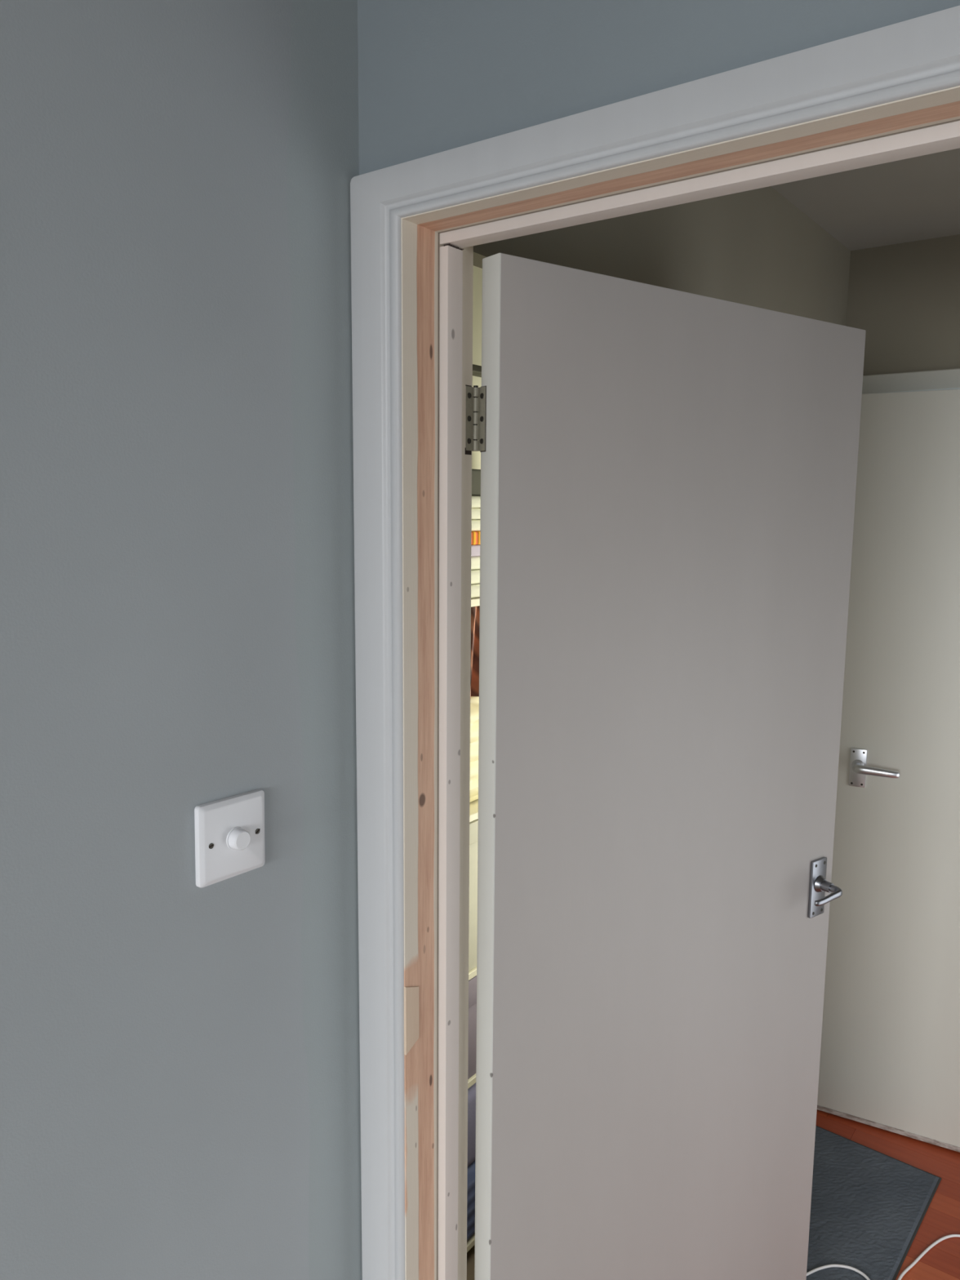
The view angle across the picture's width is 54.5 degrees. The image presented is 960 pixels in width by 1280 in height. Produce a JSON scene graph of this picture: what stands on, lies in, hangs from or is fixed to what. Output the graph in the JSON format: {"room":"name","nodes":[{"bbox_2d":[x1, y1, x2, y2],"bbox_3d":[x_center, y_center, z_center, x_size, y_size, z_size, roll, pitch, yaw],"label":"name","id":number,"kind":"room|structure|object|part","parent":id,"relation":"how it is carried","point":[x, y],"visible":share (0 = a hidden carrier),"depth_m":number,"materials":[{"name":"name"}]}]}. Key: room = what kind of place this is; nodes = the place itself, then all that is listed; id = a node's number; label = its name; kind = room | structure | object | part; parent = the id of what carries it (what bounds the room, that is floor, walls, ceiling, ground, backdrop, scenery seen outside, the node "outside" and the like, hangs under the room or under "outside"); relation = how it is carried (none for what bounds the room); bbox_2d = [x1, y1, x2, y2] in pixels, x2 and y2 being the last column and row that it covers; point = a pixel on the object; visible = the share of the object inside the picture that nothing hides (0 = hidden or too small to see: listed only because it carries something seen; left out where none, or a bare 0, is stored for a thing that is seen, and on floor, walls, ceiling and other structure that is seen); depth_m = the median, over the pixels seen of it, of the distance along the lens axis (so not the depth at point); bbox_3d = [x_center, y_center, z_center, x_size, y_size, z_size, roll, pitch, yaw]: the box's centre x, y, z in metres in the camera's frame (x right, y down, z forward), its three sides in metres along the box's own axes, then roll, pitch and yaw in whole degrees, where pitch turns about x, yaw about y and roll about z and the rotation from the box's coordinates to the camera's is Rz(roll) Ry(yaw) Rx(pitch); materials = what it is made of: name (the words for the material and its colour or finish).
{"room":"bedroom","nodes":[
{"label":"bedroom","id":0,"kind":"room"},
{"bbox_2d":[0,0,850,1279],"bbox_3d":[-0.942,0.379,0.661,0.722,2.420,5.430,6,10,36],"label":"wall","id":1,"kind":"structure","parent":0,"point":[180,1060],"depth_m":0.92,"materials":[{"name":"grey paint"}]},
{"bbox_2d":[194,789,265,888],"bbox_3d":[-0.256,0.208,0.977,0.022,0.086,0.086,6,9,36],"label":"dimmer switch","id":2,"kind":"object","parent":1,"relation":"attached to","point":[229,832],"visible":1,"depth_m":0.97,"materials":[{"name":"white plastic"}]},
{"bbox_3d":[-0.252,0.209,0.975,0.012,0.024,0.024,6,9,36],"label":"knob","id":3,"kind":"part","parent":2,"relation":"part of","materials":[{"name":"white plastic"}]},
{"bbox_2d":[472,364,481,377],"bbox_3d":[-0.117,-0.549,1.910,0.249,0.014,1.000,6,10,36],"label":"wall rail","id":4,"kind":"object","parent":1,"relation":"attached to","point":[477,370],"visible":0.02,"depth_m":1.86,"materials":[{"name":"metal"}]},
{"bbox_2d":[357,0,959,174],"bbox_3d":[1.169,0.450,0.275,3.420,2.420,0.117,6,10,36],"label":"wall","id":5,"kind":"structure","parent":0,"point":[435,76],"depth_m":0.90,"materials":[{"name":"grey paint"}]},
{"bbox_2d":[350,5,959,1279],"bbox_3d":[0.218,0.540,0.915,0.911,2.049,0.018,6,10,36],"label":"trim","id":6,"kind":"structure","parent":5,"relation":"attached to","point":[919,55],"depth_m":1.03,"materials":[{"name":"white wood"}]},
{"bbox_2d":[400,85,959,1279],"bbox_3d":[0.255,0.548,0.966,0.818,2.019,0.129,6,10,36],"label":"lining","id":7,"kind":"object","parent":5,"relation":"attached to","point":[437,245],"visible":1,"depth_m":1.10,"materials":[{"name":"brown wood"}]},
{"bbox_3d":[-0.064,0.523,1.201,0.025,1.998,0.127,6,10,36],"label":"lining leg","id":8,"kind":"part","parent":7,"relation":"part of","materials":[{"name":"brown wood"}]},
{"bbox_2d":[471,253,866,1279],"bbox_3d":[0.320,0.496,1.436,0.768,1.969,0.099,-5,10,-36],"label":"door","id":9,"kind":"structure","parent":7,"relation":"attached to","point":[668,476],"depth_m":1.35,"materials":[{"name":"white paint"}]},
{"bbox_3d":[0.591,0.434,1.631,0.041,0.103,0.006,-5,10,-36],"label":"handle","id":10,"kind":"part","parent":9,"relation":"part of","materials":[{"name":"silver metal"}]},
{"bbox_3d":[0.589,0.435,1.583,0.072,0.020,0.029,-5,10,-36],"label":"lever","id":11,"kind":"part","parent":9,"relation":"part of","materials":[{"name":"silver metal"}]},
{"bbox_2d":[466,1109,959,1279],"bbox_3d":[0.804,1.501,1.828,2.350,0.100,1.930,6,10,36],"label":"floor","id":12,"kind":"structure","parent":0,"point":[941,1219],"depth_m":2.32,"materials":[{"name":"brown wood"}]},
{"bbox_2d":[466,507,480,1252],"bbox_3d":[-0.095,0.512,2.061,0.244,1.780,0.640,6,10,36],"label":"shelving unit","id":13,"kind":"object","parent":12,"relation":"on","point":[475,602],"visible":0.02,"depth_m":2.00,"materials":[{"name":"beige plastic"}]},
{"bbox_2d":[466,1160,475,1239],"bbox_3d":[-0.102,1.251,2.141,0.222,0.174,0.440,6,10,36],"label":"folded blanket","id":14,"kind":"object","parent":13,"relation":"on","point":[471,1168],"visible":0.03,"depth_m":2.07,"materials":[{"name":"blue fabric"}]},
{"bbox_2d":[467,1082,475,1166],"bbox_3d":[-0.102,1.068,2.116,0.218,0.195,0.400,6,10,36],"label":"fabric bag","id":15,"kind":"object","parent":14,"relation":"on","point":[472,1090],"visible":0.02,"depth_m":2.05,"materials":[{"name":"blue fabric"}]},
{"bbox_3d":[-0.100,1.342,2.176,0.240,0.015,0.604,6,10,36],"label":"shelf","id":16,"kind":"part","parent":13,"relation":"part of","materials":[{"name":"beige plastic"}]},
{"bbox_3d":[-0.097,0.951,2.121,0.240,0.015,0.604,6,10,36],"label":"shelf","id":17,"kind":"part","parent":13,"relation":"part of","materials":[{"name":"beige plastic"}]},
{"bbox_2d":[467,975,476,1079],"bbox_3d":[-0.100,0.831,2.082,0.218,0.232,0.450,6,10,36],"label":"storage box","id":18,"kind":"object","parent":13,"relation":"on","point":[473,982],"visible":0.04,"depth_m":2.02,"materials":[{"name":"grey plastic"}]},
{"bbox_3d":[-0.099,0.747,2.071,0.218,0.063,0.450,6,10,36],"label":"lid","id":19,"kind":"part","parent":18,"relation":"part of","materials":[{"name":"grey plastic"}]},
{"bbox_3d":[-0.095,0.703,2.087,0.240,0.015,0.604,6,10,36],"label":"shelf","id":20,"kind":"part","parent":13,"relation":"part of","materials":[{"name":"beige plastic"}]},
{"bbox_2d":[468,818,478,971],"bbox_3d":[-0.097,0.535,2.041,0.218,0.330,0.450,6,10,36],"label":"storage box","id":21,"kind":"object","parent":13,"relation":"on","point":[473,825],"visible":0.05,"depth_m":1.98,"materials":[{"name":"beige plastic"}]},
{"bbox_3d":[-0.096,0.394,2.021,0.218,0.046,0.450,6,10,36],"label":"lid","id":22,"kind":"part","parent":21,"relation":"part of","materials":[{"name":"beige plastic"}]},
{"bbox_3d":[-0.092,0.357,2.038,0.240,0.015,0.604,6,10,36],"label":"shelf","id":23,"kind":"part","parent":13,"relation":"part of","materials":[{"name":"beige plastic"}]},
{"bbox_2d":[469,696,479,802],"bbox_3d":[-0.054,0.236,1.969,0.099,0.242,0.440,6,10,36],"label":"cushion","id":24,"kind":"object","parent":13,"relation":"on","point":[474,700],"visible":0.06,"depth_m":1.95,"materials":[{"name":"beige fabric"}]},
{"bbox_2d":[470,605,479,696],"bbox_3d":[-0.019,0.024,1.920,0.036,0.189,0.370,6,10,36],"label":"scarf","id":25,"kind":"object","parent":13,"relation":"hanging from","point":[475,611],"visible":0.05,"depth_m":1.93,"materials":[{"name":"brown fabric"}]},
{"bbox_2d":[471,583,479,598],"bbox_3d":[-0.093,-0.108,1.951,0.218,0.027,0.420,6,10,36],"label":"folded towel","id":26,"kind":"object","parent":13,"relation":"on","point":[475,588],"visible":0.05,"depth_m":1.89,"materials":[{"name":"white fabric"}]},
{"bbox_2d":[471,568,479,584],"bbox_3d":[-0.094,-0.136,1.948,0.215,0.028,0.420,6,10,36],"label":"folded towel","id":27,"kind":"object","parent":26,"relation":"on","point":[475,574],"visible":0.04,"depth_m":1.89,"materials":[{"name":"white fabric"}]},
{"bbox_2d":[471,555,479,569],"bbox_3d":[-0.095,-0.165,1.945,0.212,0.028,0.420,6,10,36],"label":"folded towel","id":28,"kind":"object","parent":27,"relation":"on","point":[475,560],"visible":0.02,"depth_m":1.89,"materials":[{"name":"white fabric"}]},
{"bbox_2d":[471,544,479,556],"bbox_3d":[-0.092,-0.190,1.940,0.218,0.022,0.400,6,10,36],"label":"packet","id":29,"kind":"object","parent":28,"relation":"on","point":[475,548],"visible":0.04,"depth_m":1.87,"materials":[{"name":"white paper"}]},
{"bbox_2d":[471,531,479,545],"bbox_3d":[-0.092,-0.214,1.937,0.218,0.026,0.400,6,10,36],"label":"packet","id":30,"kind":"object","parent":29,"relation":"on","point":[475,535],"visible":0.05,"depth_m":1.87,"materials":[{"name":"orange plastic"}]},
{"bbox_2d":[471,519,479,531],"bbox_3d":[-0.092,-0.239,1.933,0.218,0.023,0.420,6,10,36],"label":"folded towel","id":31,"kind":"object","parent":30,"relation":"on","point":[475,522],"visible":0.04,"depth_m":1.87,"materials":[{"name":"white fabric"}]},
{"bbox_2d":[471,507,480,519],"bbox_3d":[-0.090,-0.263,1.929,0.222,0.022,0.420,6,10,36],"label":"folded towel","id":32,"kind":"object","parent":31,"relation":"on","point":[475,512],"visible":0.03,"depth_m":1.86,"materials":[{"name":"white fabric"}]},
{"bbox_2d":[471,495,480,507],"bbox_3d":[-0.088,-0.286,1.924,0.226,0.023,0.420,6,10,36],"label":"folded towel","id":33,"kind":"object","parent":32,"relation":"on","point":[476,500],"visible":0.03,"depth_m":1.85,"materials":[{"name":"white fabric"}]},
{"bbox_2d":[471,468,480,496],"bbox_3d":[-0.091,-0.324,1.921,0.218,0.052,0.460,6,10,36],"label":"storage box","id":34,"kind":"object","parent":33,"relation":"on","point":[476,473],"visible":0.04,"depth_m":1.85,"materials":[{"name":"grey fabric"}]},
{"bbox_3d":[-0.089,-0.089,1.976,0.240,0.015,0.604,6,10,36],"label":"shelf","id":35,"kind":"part","parent":13,"relation":"part of","materials":[{"name":"beige plastic"}]},
{"bbox_2d":[806,1125,941,1279],"bbox_3d":[0.802,1.391,2.220,0.385,0.009,0.720,7,10,39],"label":"door mat","id":36,"kind":"object","parent":12,"relation":"on","point":[868,1206],"visible":0.59,"depth_m":2.27,"materials":[{"name":"rubber"}]},
{"bbox_2d":[806,1234,959,1279],"bbox_3d":[1.132,1.436,1.895,1.560,0.016,0.582,2,8,11],"label":"cable","id":37,"kind":"object","parent":12,"relation":"on","point":[940,1240],"visible":0.92,"depth_m":2.08,"materials":[{"name":"white plastic"}]},
{"bbox_2d":[770,147,959,250],"bbox_3d":[1.108,-0.919,1.349,1.728,0.100,1.813,6,10,36],"label":"ceiling","id":38,"kind":"structure","parent":0,"point":[916,198],"depth_m":2.05,"materials":[{"name":"white paint"}]},
{"bbox_2d":[846,234,959,375],"bbox_3d":[1.569,0.206,2.232,1.628,2.366,0.100,6,10,36],"label":"wall","id":39,"kind":"structure","parent":0,"point":[905,296],"depth_m":2.38,"materials":[{"name":"beige paint"}]},
{"bbox_2d":[862,368,959,394],"bbox_3d":[1.329,0.350,2.358,0.884,2.041,0.016,6,10,36],"label":"trim","id":40,"kind":"structure","parent":39,"relation":"attached to","point":[948,379],"depth_m":2.38,"materials":[{"name":"paint"}]},
{"bbox_3d":[1.363,0.350,2.405,0.840,2.029,0.100,6,10,36],"label":"lining","id":41,"kind":"object","parent":39,"relation":"attached to","visible":0},
{"bbox_2d":[817,389,959,1152],"bbox_3d":[1.290,0.382,2.315,0.774,1.977,0.094,5,9,29],"label":"door","id":42,"kind":"structure","parent":41,"relation":"attached to","point":[890,1060],"depth_m":2.43,"materials":[{"name":"paint"}]},
{"bbox_3d":[1.006,0.340,2.477,0.041,0.103,0.006,5,9,28],"label":"handle","id":43,"kind":"part","parent":42,"relation":"part of","materials":[{"name":"silver metal"}]},
{"bbox_3d":[1.028,0.340,2.420,0.116,0.026,0.033,5,9,29],"label":"lever","id":44,"kind":"part","parent":42,"relation":"part of","materials":[{"name":"silver metal"}]}
]}

